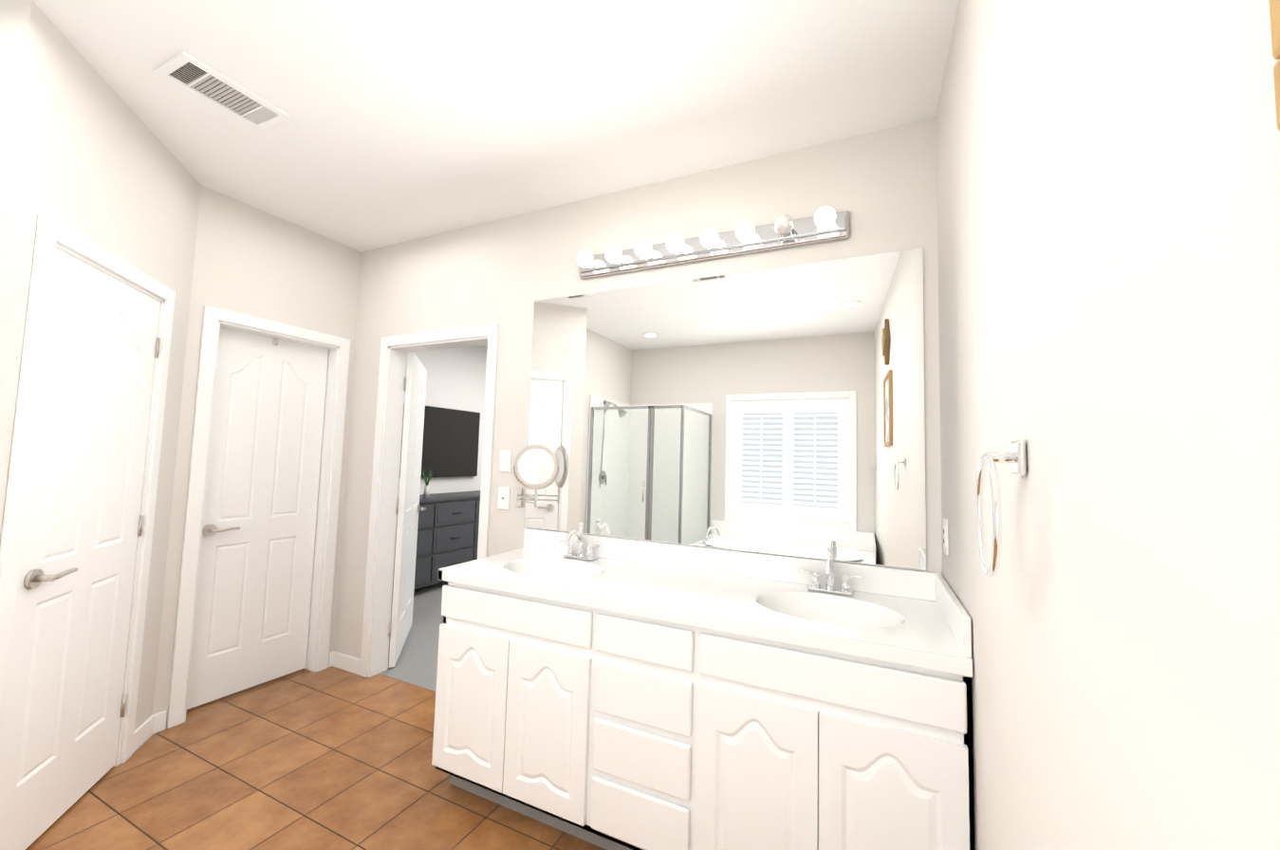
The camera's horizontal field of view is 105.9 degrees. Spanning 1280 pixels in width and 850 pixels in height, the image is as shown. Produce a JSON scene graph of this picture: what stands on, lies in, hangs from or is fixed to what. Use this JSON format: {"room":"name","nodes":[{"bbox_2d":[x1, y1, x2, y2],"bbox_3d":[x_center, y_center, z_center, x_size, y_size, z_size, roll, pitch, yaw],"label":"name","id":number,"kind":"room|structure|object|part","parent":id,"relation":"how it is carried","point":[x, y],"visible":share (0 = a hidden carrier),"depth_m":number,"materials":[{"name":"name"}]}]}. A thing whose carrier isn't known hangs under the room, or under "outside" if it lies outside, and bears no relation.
{"room":"bathroom","nodes":[
{"label":"bathroom","id":0,"kind":"room"},
{"bbox_2d":[0,0,31,256],"bbox_3d":[-2.160,0.054,1.335,0.533,2.720,0.120,3,-4,-22],"label":"wall","id":1,"kind":"structure","parent":0,"point":[14,15],"depth_m":1.44,"materials":[{"name":"white paint"}]},
{"bbox_2d":[0,0,201,730],"bbox_3d":[-2.150,0.090,1.867,0.120,2.720,1.098,3,-4,-22],"label":"wall","id":2,"kind":"structure","parent":0,"point":[96,161],"depth_m":1.77,"materials":[{"name":"white paint"}]},
{"bbox_2d":[0,246,160,849],"bbox_3d":[-2.112,0.422,1.832,0.153,2.030,0.665,3,-4,-22],"label":"door","id":3,"kind":"structure","parent":2,"relation":"in","point":[64,706],"depth_m":1.78,"materials":[{"name":"white painted wood"},{"name":"satin nickel"}]},
{"bbox_2d":[0,213,175,766],"bbox_3d":[-2.146,0.422,1.812,0.124,2.050,0.699,3,-4,-22],"label":"door frame","id":4,"kind":"structure","parent":2,"relation":"attached to","point":[148,443],"depth_m":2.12,"materials":[{"name":"white wood"}]},
{"bbox_2d":[132,714,154,753],"bbox_3d":[-2.125,1.405,1.803,0.012,0.090,1.100,3,-4,-22],"label":"baseboard","id":5,"kind":"structure","parent":2,"relation":"attached to","point":[143,732],"depth_m":2.23,"materials":[{"name":"white wood"}]},
{"bbox_2d":[152,185,360,728],"bbox_3d":[-2.180,0.150,2.795,0.120,2.720,0.922,0,-4,25],"label":"wall","id":6,"kind":"structure","parent":0,"point":[249,260],"depth_m":2.69,"materials":[{"name":"white paint"}]},
{"bbox_2d":[153,651,333,733],"bbox_3d":[-2.146,1.464,2.702,0.012,0.090,0.872,0,-4,25],"label":"baseboard","id":7,"kind":"structure","parent":6,"relation":"attached to","point":[159,725],"depth_m":2.33,"materials":[{"name":"white wood"}]},
{"bbox_2d":[186,327,328,709],"bbox_3d":[-2.215,0.485,2.826,0.153,2.030,0.630,0,-4,27],"label":"door","id":8,"kind":"structure","parent":6,"relation":"in","point":[252,604],"depth_m":2.79,"materials":[{"name":"white painted wood"},{"name":"satin nickel"}]},
{"bbox_2d":[272,337,278,345],"bbox_3d":[-2.159,-0.499,2.872,0.033,0.054,0.024,0,-4,27],"label":"hook","id":9,"kind":"object","parent":8,"relation":"attached to","point":[275,342],"visible":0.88,"depth_m":2.87,"materials":[{"name":"white plastic"}]},
{"bbox_2d":[166,305,350,728],"bbox_3d":[-2.175,0.487,2.802,0.124,2.050,0.664,0,-4,25],"label":"door frame","id":10,"kind":"structure","parent":6,"relation":"attached to","point":[322,516],"depth_m":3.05,"materials":[{"name":"white wood"}]},
{"bbox_2d":[25,666,606,849],"bbox_3d":[-1.759,1.465,1.126,4.950,0.100,3.510,0,-4,25],"label":"floor","id":11,"kind":"structure","parent":0,"point":[332,758],"depth_m":1.97,"materials":[{"name":"brown tile"}]},
{"bbox_2d":[431,522,974,849],"bbox_3d":[0.112,0.979,1.842,1.849,1.069,0.574,0,-4,25],"label":"bathroom vanity","id":12,"kind":"object","parent":11,"relation":"on","point":[611,693],"visible":1,"depth_m":1.57,"materials":[{"name":"white wood"}]},
{"bbox_2d":[437,527,973,678],"bbox_3d":[0.121,0.630,1.865,1.849,0.232,0.574,0,-4,25],"label":"countertop","id":13,"kind":"structure","parent":12,"relation":"on","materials":[{"name":"white stone"}]},
{"bbox_2d":[556,522,599,561],"bbox_3d":[-0.304,0.543,2.243,0.233,0.169,0.155,0,-4,25],"label":"faucet","id":14,"kind":"object","parent":13,"relation":"on","point":[569,556],"depth_m":2.27,"materials":[{"name":"silver metal"}]},
{"bbox_2d":[797,545,865,596],"bbox_3d":[0.696,0.539,1.774,0.233,0.169,0.155,0,-4,25],"label":"faucet","id":15,"kind":"object","parent":13,"relation":"on","point":[815,589],"depth_m":1.80,"materials":[{"name":"silver metal"}]},
{"bbox_2d":[379,581,445,691],"bbox_3d":[-0.118,1.743,4.625,4.950,0.100,4.240,0,-4,25],"label":"floor carpet","id":16,"kind":"object","parent":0,"point":[417,663],"depth_m":3.47,"materials":[{"name":"grey carpet"}]},
{"bbox_2d":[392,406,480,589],"bbox_3d":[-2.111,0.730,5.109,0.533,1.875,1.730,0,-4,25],"label":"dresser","id":17,"kind":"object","parent":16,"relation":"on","point":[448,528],"visible":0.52,"depth_m":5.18,"materials":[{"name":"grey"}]},
{"bbox_2d":[422,469,433,499],"bbox_3d":[-2.123,0.587,4.816,0.098,0.280,0.101,0,-4,25],"label":"plant","id":18,"kind":"object","parent":17,"relation":"on","point":[426,488],"depth_m":4.79,"materials":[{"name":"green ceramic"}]},
{"bbox_2d":[398,345,487,494],"bbox_3d":[-2.227,0.338,5.638,0.120,2.720,3.960,0,-4,25],"label":"wall","id":19,"kind":"structure","parent":0,"point":[455,379],"depth_m":5.65,"materials":[{"name":"white paint"}]},
{"bbox_2d":[392,406,480,480],"bbox_3d":[-2.313,0.182,5.248,0.051,0.775,1.500,0,-4,25],"label":"screen","id":20,"kind":"object","parent":19,"relation":"attached to","point":[451,436],"depth_m":5.50,"materials":[{"name":"black plastic"}]},
{"bbox_2d":[31,0,959,347],"bbox_3d":[-0.783,-1.195,3.228,4.950,0.100,7.750,0,-4,25],"label":"ceiling","id":21,"kind":"structure","parent":0,"point":[411,120],"depth_m":1.77,"materials":[{"name":"white paint"}]},
{"bbox_2d":[153,51,290,130],"bbox_3d":[-1.573,-1.253,1.837,0.210,0.012,0.340,0,-4,25],"label":"ceiling vent","id":22,"kind":"object","parent":21,"relation":"in","point":[184,70],"visible":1,"depth_m":1.82,"materials":[{"name":"white metal"}]},
{"bbox_2d":[332,117,942,675],"bbox_3d":[-0.386,0.182,2.521,3.600,2.720,0.132,0,-4,25],"label":"wall","id":23,"kind":"structure","parent":0,"point":[507,273],"depth_m":2.51,"materials":[{"name":"white paint"}]},
{"bbox_2d":[359,324,498,677],"bbox_3d":[-1.228,0.492,2.898,0.956,2.106,0.152,0,-4,25],"label":"door frame","id":24,"kind":"structure","parent":23,"relation":"attached to","point":[380,621],"depth_m":3.02,"materials":[{"name":"white wood"}]},
{"bbox_2d":[388,352,426,667],"bbox_3d":[-1.669,0.546,3.507,0.153,2.030,0.810,3,-4,-18],"label":"door","id":25,"kind":"structure","parent":24,"relation":"attached to","point":[407,511],"depth_m":3.31,"materials":[{"name":"white painted wood"},{"name":"satin nickel"}]},
{"bbox_2d":[497,486,509,509],"bbox_3d":[-0.735,0.395,2.601,0.075,0.118,0.010,0,-4,25],"label":"electrical outlet","id":26,"kind":"object","parent":23,"relation":"attached to","point":[503,498],"visible":1,"depth_m":2.60,"materials":[{"name":"white plastic"}]},
{"bbox_2d":[499,449,511,472],"bbox_3d":[-0.730,0.195,2.612,0.075,0.118,0.015,0,-4,25],"label":"switch plate","id":27,"kind":"object","parent":23,"relation":"attached to","point":[505,460],"visible":1,"depth_m":2.61,"materials":[{"name":"white plastic"}]},
{"bbox_2d":[512,445,559,507],"bbox_3d":[-0.555,0.263,2.433,0.291,0.329,0.181,0,-4,25],"label":"makeup mirror","id":28,"kind":"object","parent":23,"relation":"attached to","point":[535,467],"visible":1,"depth_m":2.39,"materials":[{"name":"silver metal"}]},
{"bbox_2d":[576,206,849,278],"bbox_3d":[0.243,-0.811,2.163,1.270,0.110,0.147,0,-4,25],"label":"sconce","id":29,"kind":"object","parent":23,"relation":"attached to","point":[825,224],"visible":1,"depth_m":2.13,"materials":[{"name":"chrome"},{"name":"glass"}]},
{"bbox_3d":[-0.269,-0.812,2.366,0.080,0.080,0.080,0,-4,25],"label":"bulb","id":30,"kind":"part","parent":29,"relation":"part of","materials":[{"name":"white glass"}]},
{"bbox_3d":[-0.127,-0.813,2.299,0.080,0.080,0.080,0,-4,25],"label":"bulb","id":31,"kind":"part","parent":29,"relation":"part of","materials":[{"name":"white glass"}]},
{"bbox_3d":[0.016,-0.813,2.232,0.080,0.080,0.080,0,-4,25],"label":"bulb","id":32,"kind":"part","parent":29,"relation":"part of","materials":[{"name":"white glass"}]},
{"bbox_3d":[0.158,-0.814,2.166,0.080,0.080,0.080,0,-4,25],"label":"bulb","id":33,"kind":"part","parent":29,"relation":"part of","materials":[{"name":"white glass"}]},
{"bbox_3d":[0.300,-0.814,2.099,0.080,0.080,0.080,0,-4,25],"label":"bulb","id":34,"kind":"part","parent":29,"relation":"part of","materials":[{"name":"white glass"}]},
{"bbox_3d":[0.443,-0.815,2.032,0.080,0.080,0.080,0,-4,25],"label":"bulb","id":35,"kind":"part","parent":29,"relation":"part of","materials":[{"name":"white glass"}]},
{"bbox_3d":[0.585,-0.815,1.966,0.080,0.080,0.080,0,-4,25],"label":"bulb","id":36,"kind":"part","parent":29,"relation":"part of","materials":[{"name":"white glass"}]},
{"bbox_3d":[0.727,-0.816,1.899,0.080,0.080,0.080,0,-4,25],"label":"bulb","id":37,"kind":"part","parent":29,"relation":"part of","materials":[{"name":"white glass"}]},
{"bbox_2d":[524,247,926,570],"bbox_3d":[0.236,-0.070,2.185,1.818,1.207,0.005,0,-4,25],"label":"wall mirror","id":38,"kind":"object","parent":23,"relation":"attached to","point":[779,411],"visible":1,"depth_m":2.08,"materials":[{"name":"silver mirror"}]},
{"bbox_2d":[935,0,980,849],"bbox_3d":[1.051,0.156,1.523,0.120,2.720,0.720,0,-4,25],"label":"wall","id":39,"kind":"structure","parent":0,"point":[956,484],"depth_m":1.44,"materials":[{"name":"white paint"}]},
{"bbox_2d":[943,517,948,556],"bbox_3d":[1.026,0.374,1.623,0.010,0.118,0.075,0,-4,25],"label":"outlet","id":40,"kind":"object","parent":39,"relation":"attached to","point":[946,535],"visible":1,"depth_m":1.59,"materials":[{"name":"white plastic"}]},
{"bbox_2d":[964,0,1279,849],"bbox_3d":[0.212,0.028,-0.054,0.120,2.720,2.856,0,-4,29],"label":"wall","id":41,"kind":"structure","parent":0,"point":[1124,235],"depth_m":0.38,"materials":[{"name":"white paint"}]},
{"bbox_2d":[975,440,1026,577],"bbox_3d":[0.533,0.122,0.708,0.049,0.200,0.188,0,-4,29],"label":"towel ring","id":42,"kind":"object","parent":41,"relation":"attached to","point":[1015,456],"visible":1,"depth_m":0.69,"materials":[{"name":"silver metal"}]},
{"bbox_2d":[1268,0,1279,130],"bbox_3d":[0.174,-0.399,0.031,0.021,0.540,0.400,0,-4,29],"label":"framed print","id":43,"kind":"object","parent":41,"relation":"attached to","point":[1274,10],"visible":1,"depth_m":0.19,"materials":[{"name":"brown wood"}]}
]}

